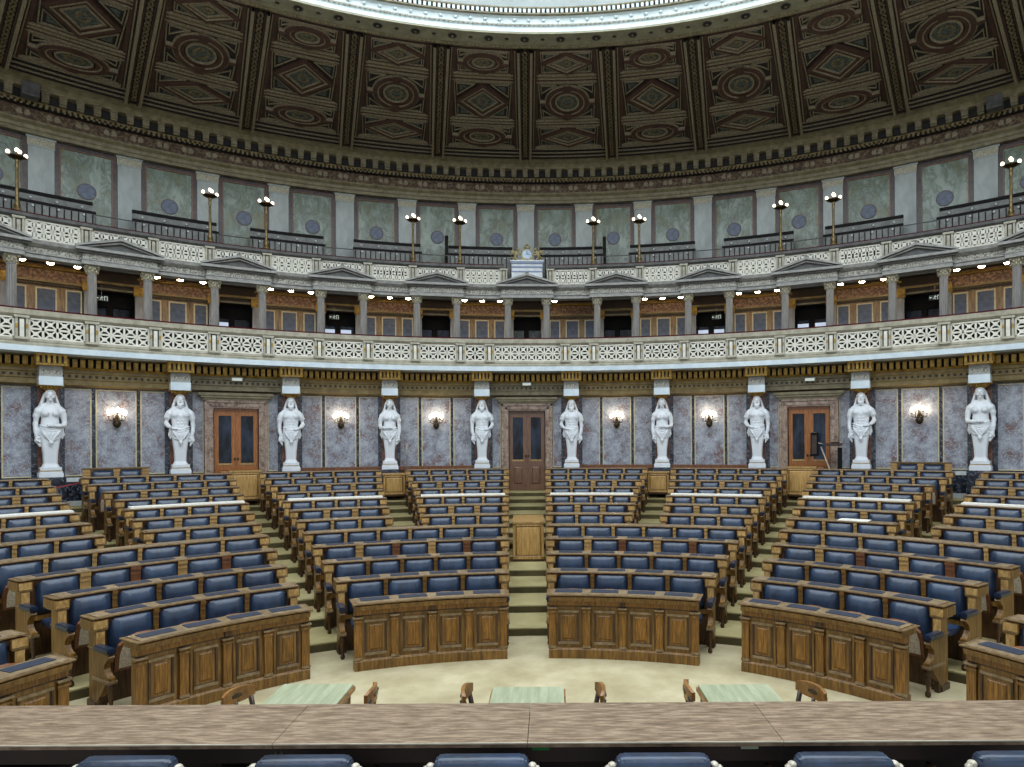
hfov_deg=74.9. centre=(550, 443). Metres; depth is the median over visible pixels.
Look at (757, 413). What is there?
statue
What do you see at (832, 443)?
tray
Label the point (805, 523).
bench row
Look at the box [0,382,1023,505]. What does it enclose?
wall
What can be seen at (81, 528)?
bench row
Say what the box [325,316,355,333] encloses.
door
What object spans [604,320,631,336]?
door
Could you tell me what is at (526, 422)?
door
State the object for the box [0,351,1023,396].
trim
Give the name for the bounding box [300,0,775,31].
trim
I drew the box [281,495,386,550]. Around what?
bench row
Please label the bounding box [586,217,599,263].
candelabrum
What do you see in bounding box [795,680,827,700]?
wooden chair
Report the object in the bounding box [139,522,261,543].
bench row
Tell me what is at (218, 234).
handrail
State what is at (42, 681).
desk
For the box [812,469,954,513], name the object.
bench row
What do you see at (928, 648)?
bench row
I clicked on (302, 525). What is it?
bench row
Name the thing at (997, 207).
bench
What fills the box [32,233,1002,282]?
floor
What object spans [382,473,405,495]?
base cabinet
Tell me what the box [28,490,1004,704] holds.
floor
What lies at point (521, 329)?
door
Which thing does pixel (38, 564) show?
bench row
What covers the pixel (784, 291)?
column
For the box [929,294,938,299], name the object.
exit sign
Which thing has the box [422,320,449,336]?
door
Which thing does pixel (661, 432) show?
statue
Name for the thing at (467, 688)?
wooden chair
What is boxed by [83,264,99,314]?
column
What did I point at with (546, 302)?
column
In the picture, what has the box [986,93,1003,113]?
loudspeaker
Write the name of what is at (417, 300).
column
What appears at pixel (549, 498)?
bench row
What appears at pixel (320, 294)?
column
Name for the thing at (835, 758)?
armchair
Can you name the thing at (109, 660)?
bench row
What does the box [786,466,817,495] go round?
base cabinet
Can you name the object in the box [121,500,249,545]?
bench row
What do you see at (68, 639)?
bench row
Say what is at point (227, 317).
door
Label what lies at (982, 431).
statue
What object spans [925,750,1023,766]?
armchair
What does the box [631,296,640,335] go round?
column
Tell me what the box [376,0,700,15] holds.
trim
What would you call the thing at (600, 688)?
wooden chair
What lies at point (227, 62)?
ceiling
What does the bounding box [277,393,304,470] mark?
statue
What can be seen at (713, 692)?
table
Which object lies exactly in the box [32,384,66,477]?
statue
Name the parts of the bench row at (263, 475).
armrest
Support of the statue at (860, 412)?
on the wall at (90, 440)
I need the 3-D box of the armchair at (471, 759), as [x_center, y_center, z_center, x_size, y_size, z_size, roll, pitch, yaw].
[-0.362,2.094,3.716,0.622,0.900,0.530,0,0,0]
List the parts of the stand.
arm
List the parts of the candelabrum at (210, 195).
dish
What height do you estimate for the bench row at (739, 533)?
0.977 m
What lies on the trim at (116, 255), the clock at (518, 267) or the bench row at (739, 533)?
the clock at (518, 267)
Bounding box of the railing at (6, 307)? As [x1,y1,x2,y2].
[0,305,1023,338]
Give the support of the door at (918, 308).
in the wall at (39, 286)
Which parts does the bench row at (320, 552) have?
armrest, leg, post, post, post, post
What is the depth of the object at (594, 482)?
16.69 m
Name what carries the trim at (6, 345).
attached to the wall at (39, 286)
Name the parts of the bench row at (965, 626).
post, post, post, post, seat, leg, armrest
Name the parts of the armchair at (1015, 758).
armrest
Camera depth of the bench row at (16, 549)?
9.90 m
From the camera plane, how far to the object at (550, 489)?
15.82 m
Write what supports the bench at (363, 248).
on the floor at (32, 233)
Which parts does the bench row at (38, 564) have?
seat, cane panel, post, post, post, post, post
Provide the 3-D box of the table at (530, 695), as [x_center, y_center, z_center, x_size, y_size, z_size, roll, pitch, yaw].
[-0.189,2.456,5.261,0.630,0.750,0.930,0,0,0]
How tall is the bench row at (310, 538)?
0.977 m
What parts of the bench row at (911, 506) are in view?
paper strip, armrest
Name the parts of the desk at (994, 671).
panel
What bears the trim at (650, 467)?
attached to the wall at (90, 440)
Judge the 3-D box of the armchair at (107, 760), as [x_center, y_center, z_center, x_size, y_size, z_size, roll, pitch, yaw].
[-2.222,2.105,3.717,0.622,0.900,0.530,0,0,0]
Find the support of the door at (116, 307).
in the wall at (39, 286)
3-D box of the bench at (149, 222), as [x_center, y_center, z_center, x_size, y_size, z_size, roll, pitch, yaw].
[-9.986,-5.513,17.791,2.002,1.200,0.584,0,0,-34]
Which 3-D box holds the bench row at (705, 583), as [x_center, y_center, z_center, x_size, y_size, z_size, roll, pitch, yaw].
[1.113,2.332,9.450,2.502,0.983,0.848,0,0,10]
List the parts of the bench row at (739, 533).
post, post, post, leg, armrest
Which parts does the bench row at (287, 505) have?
armrest, leg, paper strip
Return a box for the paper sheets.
[838,518,870,521]
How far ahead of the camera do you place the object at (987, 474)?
14.64 m
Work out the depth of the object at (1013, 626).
6.94 m
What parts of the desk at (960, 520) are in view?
post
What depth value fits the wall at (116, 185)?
19.73 m
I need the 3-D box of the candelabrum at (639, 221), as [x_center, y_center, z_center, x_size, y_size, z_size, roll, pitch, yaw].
[2.648,-6.129,19.954,0.348,1.448,0.349,0,0,43]
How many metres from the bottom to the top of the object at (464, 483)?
0.977 m
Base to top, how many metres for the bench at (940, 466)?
0.916 m
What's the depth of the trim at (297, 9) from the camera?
15.02 m
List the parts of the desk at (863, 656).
panel, panel, panel, panel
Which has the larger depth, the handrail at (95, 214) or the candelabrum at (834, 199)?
the candelabrum at (834, 199)
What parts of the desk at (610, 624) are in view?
panel, panel, panel, panel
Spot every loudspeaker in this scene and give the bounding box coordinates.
[21,80,39,101]
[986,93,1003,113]
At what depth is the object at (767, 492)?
15.14 m
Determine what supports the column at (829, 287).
on the trim at (6, 345)
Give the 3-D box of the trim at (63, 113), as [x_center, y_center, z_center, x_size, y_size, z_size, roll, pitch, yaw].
[-0.602,-8.257,15.581,34.677,1.080,12.084,0,0,-2]
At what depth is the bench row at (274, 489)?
15.59 m
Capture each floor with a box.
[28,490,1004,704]
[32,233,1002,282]
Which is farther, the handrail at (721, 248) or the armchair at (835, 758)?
the handrail at (721, 248)
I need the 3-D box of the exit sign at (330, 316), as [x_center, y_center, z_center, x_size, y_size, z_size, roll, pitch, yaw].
[-6.536,-3.960,20.128,0.286,0.407,0.028,0,0,-20]
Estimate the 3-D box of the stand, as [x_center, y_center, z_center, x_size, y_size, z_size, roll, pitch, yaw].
[7.424,0.533,17.852,0.850,1.700,0.320,0,0,27]
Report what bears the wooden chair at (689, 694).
on the floor at (528, 663)
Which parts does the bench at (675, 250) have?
backrest, backrest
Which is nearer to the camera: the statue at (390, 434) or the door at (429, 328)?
the statue at (390, 434)
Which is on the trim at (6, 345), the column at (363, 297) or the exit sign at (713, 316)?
the column at (363, 297)
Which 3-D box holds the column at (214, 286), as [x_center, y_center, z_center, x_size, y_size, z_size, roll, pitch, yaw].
[-8.963,-3.264,17.802,0.330,2.150,0.318,0,0,-31]
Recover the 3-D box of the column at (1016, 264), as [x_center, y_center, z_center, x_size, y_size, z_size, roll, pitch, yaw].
[11.198,-3.379,16.012,0.330,2.150,0.318,0,0,41]
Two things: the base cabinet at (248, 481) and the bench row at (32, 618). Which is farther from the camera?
the base cabinet at (248, 481)
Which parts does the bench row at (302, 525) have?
armrest, leg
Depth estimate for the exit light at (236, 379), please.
17.81 m
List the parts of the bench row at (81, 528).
post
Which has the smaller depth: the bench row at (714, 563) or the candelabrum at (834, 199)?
the bench row at (714, 563)
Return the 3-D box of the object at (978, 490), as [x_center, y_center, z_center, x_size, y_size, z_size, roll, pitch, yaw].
[9.379,1.352,12.630,0.715,0.977,2.540,0,0,-42]
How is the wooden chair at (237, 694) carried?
on the floor at (528, 663)
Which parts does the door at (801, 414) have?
glass, glass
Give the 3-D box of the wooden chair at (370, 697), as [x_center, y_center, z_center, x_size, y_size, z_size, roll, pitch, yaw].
[-1.646,2.384,5.305,0.527,0.915,0.452,0,0,-2]
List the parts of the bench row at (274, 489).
armrest, leg, post, post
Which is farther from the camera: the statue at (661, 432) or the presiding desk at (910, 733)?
the statue at (661, 432)
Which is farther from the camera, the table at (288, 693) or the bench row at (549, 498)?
the bench row at (549, 498)
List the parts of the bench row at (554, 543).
post, post, post, post, leg, armrest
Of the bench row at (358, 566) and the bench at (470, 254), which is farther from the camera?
the bench at (470, 254)
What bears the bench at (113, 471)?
on the floor at (528, 663)
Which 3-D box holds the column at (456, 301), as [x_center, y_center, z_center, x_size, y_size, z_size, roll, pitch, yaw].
[-2.814,-3.299,20.020,0.330,2.150,0.318,0,0,-9]
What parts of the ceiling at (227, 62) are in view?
coffer panel, coffer panel, coffer panel, coffer panel, coffer panel, edge moulding, coffer panel, coffer panel, coffer panel, coffer panel, coffer panel, coffer panel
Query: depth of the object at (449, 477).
17.40 m
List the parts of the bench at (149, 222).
backrest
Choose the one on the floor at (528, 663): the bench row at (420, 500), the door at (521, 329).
the bench row at (420, 500)
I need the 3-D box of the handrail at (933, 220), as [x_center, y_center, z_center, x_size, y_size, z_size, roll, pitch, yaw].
[9.641,-5.402,17.445,0.840,0.752,0.028,0,0,34]
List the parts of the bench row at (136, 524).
post, post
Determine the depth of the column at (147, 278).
16.88 m
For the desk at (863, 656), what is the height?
0.866 m
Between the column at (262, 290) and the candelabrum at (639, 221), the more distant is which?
the candelabrum at (639, 221)
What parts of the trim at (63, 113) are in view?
bed mould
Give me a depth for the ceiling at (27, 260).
19.66 m
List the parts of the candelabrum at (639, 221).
dish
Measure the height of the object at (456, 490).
0.977 m
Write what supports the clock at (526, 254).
on the clock at (518, 267)
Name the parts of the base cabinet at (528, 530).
panel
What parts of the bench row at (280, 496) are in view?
armrest, leg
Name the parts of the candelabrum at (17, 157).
dish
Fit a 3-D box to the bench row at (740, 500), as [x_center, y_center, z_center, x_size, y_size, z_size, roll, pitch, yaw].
[3.535,1.602,14.383,2.154,1.011,0.702,0,0,18]
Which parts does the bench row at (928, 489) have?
post, post, post, leg, armrest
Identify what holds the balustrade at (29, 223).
on the trim at (116, 255)
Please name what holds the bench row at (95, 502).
on the floor at (528, 663)
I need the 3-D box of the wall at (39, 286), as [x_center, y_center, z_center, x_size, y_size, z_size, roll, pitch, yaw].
[-0.581,-3.502,15.754,35.697,2.530,12.837,0,0,-2]
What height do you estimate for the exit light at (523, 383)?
0.115 m
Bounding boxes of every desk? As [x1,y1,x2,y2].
[0,654,76,705]
[0,700,1023,766]
[119,604,312,704]
[349,589,508,671]
[547,589,702,665]
[738,597,919,700]
[959,639,1023,699]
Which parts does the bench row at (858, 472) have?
leg, armrest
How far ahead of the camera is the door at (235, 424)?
18.14 m
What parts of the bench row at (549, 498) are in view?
paper strip, armrest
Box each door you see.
[82,294,134,317]
[198,392,273,473]
[208,307,251,327]
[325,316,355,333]
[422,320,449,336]
[496,397,556,490]
[513,322,540,337]
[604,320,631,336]
[696,316,724,333]
[773,390,843,468]
[795,309,825,327]
[905,298,938,318]
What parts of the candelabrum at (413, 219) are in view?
dish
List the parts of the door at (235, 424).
glass, glass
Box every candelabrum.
[5,148,27,210]
[201,188,218,241]
[258,197,273,248]
[406,213,419,260]
[453,216,466,263]
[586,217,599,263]
[632,215,645,261]
[773,200,787,250]
[825,192,841,244]
[1000,157,1021,215]
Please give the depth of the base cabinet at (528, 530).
13.39 m
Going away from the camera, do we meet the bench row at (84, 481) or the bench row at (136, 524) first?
the bench row at (136, 524)
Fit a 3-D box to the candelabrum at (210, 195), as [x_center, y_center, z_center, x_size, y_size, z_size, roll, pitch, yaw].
[-9.043,-6.062,17.705,0.349,1.448,0.348,0,0,6]
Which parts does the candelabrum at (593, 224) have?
dish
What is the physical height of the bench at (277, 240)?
1.200 m
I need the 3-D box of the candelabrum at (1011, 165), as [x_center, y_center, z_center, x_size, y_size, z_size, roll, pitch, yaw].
[11.070,-6.178,16.042,0.349,1.448,0.348,0,0,-16]
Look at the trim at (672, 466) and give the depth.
19.42 m
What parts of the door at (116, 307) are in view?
glass, glass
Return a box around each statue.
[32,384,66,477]
[164,390,195,473]
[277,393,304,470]
[378,395,400,469]
[470,396,493,467]
[559,395,582,467]
[651,394,672,466]
[744,392,769,467]
[847,388,875,468]
[965,382,995,470]
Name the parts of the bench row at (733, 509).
post, post, leg, armrest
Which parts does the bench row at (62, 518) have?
post, paper strip, post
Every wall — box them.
[0,127,1023,263]
[0,258,1023,337]
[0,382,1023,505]
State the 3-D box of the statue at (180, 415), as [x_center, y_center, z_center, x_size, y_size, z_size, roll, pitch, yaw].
[-9.512,-0.300,17.113,0.723,2.130,0.444,0,0,-34]
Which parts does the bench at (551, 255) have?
backrest, backrest, post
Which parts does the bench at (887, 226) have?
backrest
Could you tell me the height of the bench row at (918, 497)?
0.977 m
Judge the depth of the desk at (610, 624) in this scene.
8.71 m
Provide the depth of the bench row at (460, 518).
13.09 m
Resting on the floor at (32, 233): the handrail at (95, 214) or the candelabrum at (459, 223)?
the handrail at (95, 214)
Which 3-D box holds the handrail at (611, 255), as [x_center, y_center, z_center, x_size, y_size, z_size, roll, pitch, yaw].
[1.986,-5.358,20.302,0.840,0.752,0.028,0,0,7]
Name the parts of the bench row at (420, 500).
paper strip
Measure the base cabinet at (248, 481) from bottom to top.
0.780 m
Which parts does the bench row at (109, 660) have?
armrest, leg, cane panel, seat, post, post, post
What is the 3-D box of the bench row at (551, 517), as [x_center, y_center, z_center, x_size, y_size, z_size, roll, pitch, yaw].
[0.752,1.869,13.145,1.757,0.977,0.692,0,0,5]
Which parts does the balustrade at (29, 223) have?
panel, panel, panel, panel, panel, rail, panel, panel, panel, panel, panel, panel, panel, panel, panel, panel, rail, panel, panel, panel, panel, panel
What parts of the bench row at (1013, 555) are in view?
post, post, post, post, post, cane panel, seat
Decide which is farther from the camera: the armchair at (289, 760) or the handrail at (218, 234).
the handrail at (218, 234)
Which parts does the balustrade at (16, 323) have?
panel, panel, panel, panel, panel, panel, panel, panel, panel, panel, rail, panel, panel, panel, panel, panel, panel, panel, panel, panel, panel, panel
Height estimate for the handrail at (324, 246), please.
0.752 m
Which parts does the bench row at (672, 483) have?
post, leg, armrest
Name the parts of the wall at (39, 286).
panel, panel, panel, panel, panel, panel, panel, panel, panel, panel, panel, panel, panel, panel, panel, panel, panel, panel, panel, panel, panel, panel, panel, panel, panel, panel, panel, panel, panel, panel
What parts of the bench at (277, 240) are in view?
backrest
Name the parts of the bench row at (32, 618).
armrest, leg, seat, post, post, post, post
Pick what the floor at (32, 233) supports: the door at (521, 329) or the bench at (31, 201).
the bench at (31, 201)
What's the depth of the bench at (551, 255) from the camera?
20.53 m
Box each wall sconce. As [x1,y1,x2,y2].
[107,407,126,427]
[333,411,347,428]
[429,412,442,428]
[610,411,623,427]
[702,410,715,426]
[910,404,927,423]
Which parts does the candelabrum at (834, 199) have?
dish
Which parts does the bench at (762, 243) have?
backrest, backrest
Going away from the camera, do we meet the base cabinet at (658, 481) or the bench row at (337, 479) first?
the bench row at (337, 479)
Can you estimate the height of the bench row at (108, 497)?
0.977 m
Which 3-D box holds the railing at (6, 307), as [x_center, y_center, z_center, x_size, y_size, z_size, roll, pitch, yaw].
[-0.526,-3.047,14.304,30.801,0.040,10.459,0,0,-2]
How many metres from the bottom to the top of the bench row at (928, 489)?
0.977 m
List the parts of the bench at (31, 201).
backrest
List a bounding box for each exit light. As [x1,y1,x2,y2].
[231,377,242,381]
[522,382,530,385]
[804,377,815,381]
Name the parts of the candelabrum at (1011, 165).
dish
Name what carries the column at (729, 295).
on the trim at (6, 345)
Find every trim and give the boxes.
[0,66,1023,204]
[0,223,1023,300]
[0,339,1023,372]
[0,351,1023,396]
[231,0,843,48]
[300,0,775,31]
[300,467,380,470]
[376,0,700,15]
[398,465,473,492]
[580,465,653,490]
[671,465,747,467]
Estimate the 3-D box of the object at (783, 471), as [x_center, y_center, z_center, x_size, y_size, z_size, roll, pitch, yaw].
[4.695,1.145,17.714,3.059,0.977,0.728,0,0,18]
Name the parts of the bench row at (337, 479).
armrest, leg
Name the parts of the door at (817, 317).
glass, glass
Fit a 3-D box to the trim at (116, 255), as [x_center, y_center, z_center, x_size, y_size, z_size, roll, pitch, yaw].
[-0.557,-4.767,14.882,32.489,0.780,11.122,0,0,-2]
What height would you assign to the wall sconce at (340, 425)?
0.510 m
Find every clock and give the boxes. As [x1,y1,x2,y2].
[510,244,543,277]
[521,248,532,259]
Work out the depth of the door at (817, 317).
20.17 m
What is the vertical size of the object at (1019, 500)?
0.977 m
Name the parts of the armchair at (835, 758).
armrest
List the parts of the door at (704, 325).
glass, glass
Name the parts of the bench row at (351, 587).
armrest, leg, post, post, post, leg, armrest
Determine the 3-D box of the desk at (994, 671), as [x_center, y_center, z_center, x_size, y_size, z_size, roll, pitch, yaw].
[4.523,2.371,5.607,0.480,0.866,2.203,0,0,-18]
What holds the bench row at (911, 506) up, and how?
on the floor at (528, 663)
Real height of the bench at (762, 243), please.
1.200 m
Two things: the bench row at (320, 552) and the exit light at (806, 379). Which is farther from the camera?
the exit light at (806, 379)
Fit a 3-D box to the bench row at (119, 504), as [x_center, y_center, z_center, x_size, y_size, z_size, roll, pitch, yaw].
[-7.419,1.565,13.473,2.362,0.977,0.711,0,0,-37]
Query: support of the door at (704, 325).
in the wall at (39, 286)
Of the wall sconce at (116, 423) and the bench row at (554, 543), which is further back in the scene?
the wall sconce at (116, 423)
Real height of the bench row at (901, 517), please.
0.977 m
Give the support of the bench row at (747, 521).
on the floor at (528, 663)
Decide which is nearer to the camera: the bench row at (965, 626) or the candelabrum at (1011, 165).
the bench row at (965, 626)
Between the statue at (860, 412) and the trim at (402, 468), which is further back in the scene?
the trim at (402, 468)
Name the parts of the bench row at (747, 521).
leg, armrest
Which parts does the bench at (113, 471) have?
post, post, post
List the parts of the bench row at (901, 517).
post, post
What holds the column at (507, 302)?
on the trim at (6, 345)
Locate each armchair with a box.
[72,755,218,766]
[249,754,378,766]
[424,753,538,766]
[602,752,722,766]
[764,751,903,766]
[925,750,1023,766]
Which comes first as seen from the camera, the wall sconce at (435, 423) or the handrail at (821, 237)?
the handrail at (821, 237)
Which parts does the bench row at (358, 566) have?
armrest, leg, post, post, post, post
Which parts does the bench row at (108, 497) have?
armrest, leg, post, post, post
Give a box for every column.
[1,252,20,305]
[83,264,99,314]
[140,272,154,319]
[208,280,221,325]
[256,285,268,328]
[315,290,326,331]
[357,293,368,333]
[411,296,422,335]
[451,297,461,336]
[502,298,512,337]
[541,298,551,337]
[592,297,601,336]
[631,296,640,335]
[682,293,693,333]
[723,291,734,331]
[779,286,790,328]
[823,281,836,325]
[885,274,898,319]
[936,267,951,315]
[1008,256,1023,307]
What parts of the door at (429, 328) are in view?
glass, glass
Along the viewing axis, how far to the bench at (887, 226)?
18.36 m
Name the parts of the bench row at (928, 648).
post, post, post, seat, cane panel, leg, armrest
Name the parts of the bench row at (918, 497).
leg, armrest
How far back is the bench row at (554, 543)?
11.23 m
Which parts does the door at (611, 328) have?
glass, glass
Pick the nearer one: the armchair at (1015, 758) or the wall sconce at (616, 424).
the armchair at (1015, 758)
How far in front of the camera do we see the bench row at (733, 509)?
13.51 m
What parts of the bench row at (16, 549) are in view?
post, post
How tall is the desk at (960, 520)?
0.977 m
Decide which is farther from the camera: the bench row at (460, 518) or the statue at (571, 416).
the statue at (571, 416)
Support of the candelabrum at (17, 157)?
on the balustrade at (29, 223)
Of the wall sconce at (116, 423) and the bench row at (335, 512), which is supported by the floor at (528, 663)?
the bench row at (335, 512)
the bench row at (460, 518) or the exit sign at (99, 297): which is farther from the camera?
the exit sign at (99, 297)
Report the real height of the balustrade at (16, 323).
0.730 m
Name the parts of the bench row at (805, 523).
post, post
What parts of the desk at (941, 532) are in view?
post, post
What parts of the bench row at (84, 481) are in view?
armrest, leg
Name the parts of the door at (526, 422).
glass, glass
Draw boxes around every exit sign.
[97,285,107,300]
[329,315,338,319]
[712,306,720,318]
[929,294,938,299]
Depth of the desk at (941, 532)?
10.43 m
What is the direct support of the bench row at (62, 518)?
on the floor at (528, 663)
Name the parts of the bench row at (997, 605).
post, post, post, post, cane panel, seat, leg, armrest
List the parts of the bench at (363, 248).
backrest, backrest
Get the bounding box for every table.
[263,684,355,703]
[489,687,565,708]
[696,684,783,701]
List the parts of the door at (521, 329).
glass, glass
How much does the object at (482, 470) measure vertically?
0.977 m
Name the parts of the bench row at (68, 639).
armrest, leg, cane panel, seat, post, post, post, post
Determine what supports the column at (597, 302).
on the trim at (6, 345)
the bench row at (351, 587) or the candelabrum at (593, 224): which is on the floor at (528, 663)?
the bench row at (351, 587)
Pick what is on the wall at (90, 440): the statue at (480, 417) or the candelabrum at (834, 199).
the statue at (480, 417)
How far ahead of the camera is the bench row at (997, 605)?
9.15 m
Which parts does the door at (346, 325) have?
glass, glass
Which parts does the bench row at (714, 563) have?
post, post, post, post, leg, armrest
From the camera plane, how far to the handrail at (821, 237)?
18.78 m
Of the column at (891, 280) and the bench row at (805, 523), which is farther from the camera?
the column at (891, 280)
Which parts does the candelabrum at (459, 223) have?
dish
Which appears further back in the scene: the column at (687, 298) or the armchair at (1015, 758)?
the column at (687, 298)
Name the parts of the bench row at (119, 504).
armrest, leg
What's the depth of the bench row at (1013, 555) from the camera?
10.12 m
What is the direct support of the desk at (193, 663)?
on the floor at (528, 663)
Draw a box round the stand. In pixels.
[811,432,842,468]
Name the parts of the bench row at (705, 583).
armrest, post, post, post, leg, armrest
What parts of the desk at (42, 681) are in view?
panel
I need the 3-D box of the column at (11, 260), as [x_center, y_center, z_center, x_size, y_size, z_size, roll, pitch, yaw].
[-12.303,-3.244,15.217,0.330,2.150,0.318,0,0,-45]
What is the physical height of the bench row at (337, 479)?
0.977 m
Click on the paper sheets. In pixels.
(841, 519)
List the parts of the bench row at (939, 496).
cane panel, seat, leg, armrest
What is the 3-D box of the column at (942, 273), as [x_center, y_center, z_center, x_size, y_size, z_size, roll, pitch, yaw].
[9.997,-3.373,16.962,0.330,2.150,0.318,0,0,36]
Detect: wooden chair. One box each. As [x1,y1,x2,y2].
[221,684,254,704]
[364,682,378,703]
[460,682,473,702]
[594,682,606,702]
[682,679,694,701]
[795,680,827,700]
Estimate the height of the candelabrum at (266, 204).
1.448 m
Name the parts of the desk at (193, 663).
panel, panel, panel, panel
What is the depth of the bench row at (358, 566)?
10.23 m
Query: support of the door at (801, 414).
in the wall at (90, 440)
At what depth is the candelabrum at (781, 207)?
18.82 m
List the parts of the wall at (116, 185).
marble panel, panel frame, panel frame, marble panel, panel frame, marble panel, marble panel, panel frame, marble panel, panel frame, marble panel, panel frame, marble panel, panel frame, marble panel, panel frame, marble panel, panel frame, marble panel, panel frame, marble panel, panel frame, marble panel, panel frame, panel frame, marble panel, marble panel, panel frame, marble panel, panel frame, panel frame, marble panel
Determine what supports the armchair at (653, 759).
on the floor
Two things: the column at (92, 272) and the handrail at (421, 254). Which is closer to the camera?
the column at (92, 272)
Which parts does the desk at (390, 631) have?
panel, panel, panel, panel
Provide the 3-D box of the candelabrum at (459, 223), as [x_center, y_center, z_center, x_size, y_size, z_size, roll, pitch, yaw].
[-2.719,-6.098,19.987,0.348,1.448,0.349,0,0,25]
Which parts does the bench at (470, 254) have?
post, backrest, backrest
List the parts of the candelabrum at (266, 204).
dish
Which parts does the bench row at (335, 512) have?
armrest, leg, post, post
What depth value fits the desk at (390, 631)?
8.62 m
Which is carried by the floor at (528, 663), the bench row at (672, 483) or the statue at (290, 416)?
the bench row at (672, 483)
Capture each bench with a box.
[0,184,95,223]
[81,467,149,476]
[132,209,218,242]
[250,228,325,254]
[353,239,421,261]
[445,235,512,278]
[539,236,605,278]
[629,241,695,262]
[722,231,793,255]
[823,215,903,245]
[890,462,952,470]
[936,192,1023,228]
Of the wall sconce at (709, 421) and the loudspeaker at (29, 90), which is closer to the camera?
the loudspeaker at (29, 90)
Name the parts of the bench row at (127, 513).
armrest, paper strip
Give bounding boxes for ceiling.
[0,0,1023,161]
[0,255,1006,302]
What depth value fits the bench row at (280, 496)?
14.80 m
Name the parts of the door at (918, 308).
glass, glass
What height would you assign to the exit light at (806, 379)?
0.115 m
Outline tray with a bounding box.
[822,442,842,445]
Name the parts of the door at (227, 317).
glass, glass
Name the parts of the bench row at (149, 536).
post, post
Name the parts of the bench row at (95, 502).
armrest, leg, seat, cane panel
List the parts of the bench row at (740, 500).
paper strip, leg, armrest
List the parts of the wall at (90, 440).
marble panel, marble panel, marble panel, marble panel, marble panel, marble panel, marble panel, marble panel, marble panel, marble panel, marble panel, marble panel, marble panel, marble panel, marble panel, marble panel, marble panel, marble panel, marble panel, marble panel, marble panel, marble panel, marble panel, marble panel, marble panel, marble panel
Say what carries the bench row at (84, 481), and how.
on the floor at (528, 663)
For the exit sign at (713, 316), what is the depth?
20.53 m
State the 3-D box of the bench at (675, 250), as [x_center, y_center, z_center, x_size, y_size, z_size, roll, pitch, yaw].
[3.406,-5.590,20.403,2.002,1.200,0.584,0,0,11]
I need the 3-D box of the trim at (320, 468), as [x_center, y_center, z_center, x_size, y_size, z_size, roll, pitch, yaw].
[-6.001,1.067,19.115,2.238,0.786,0.226,0,0,-20]
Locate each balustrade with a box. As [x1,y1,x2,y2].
[0,207,1023,284]
[0,305,1023,362]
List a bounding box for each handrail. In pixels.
[95,214,134,229]
[218,234,251,246]
[324,246,354,256]
[421,254,448,262]
[602,255,629,263]
[694,248,722,258]
[792,237,823,248]
[901,220,937,233]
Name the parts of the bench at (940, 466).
post, post, post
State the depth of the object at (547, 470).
18.44 m
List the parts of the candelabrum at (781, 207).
dish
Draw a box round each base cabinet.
[228,470,260,500]
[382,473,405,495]
[512,515,544,561]
[647,471,669,493]
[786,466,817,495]
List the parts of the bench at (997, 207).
backrest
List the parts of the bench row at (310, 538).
armrest, leg, post, post, post, post, post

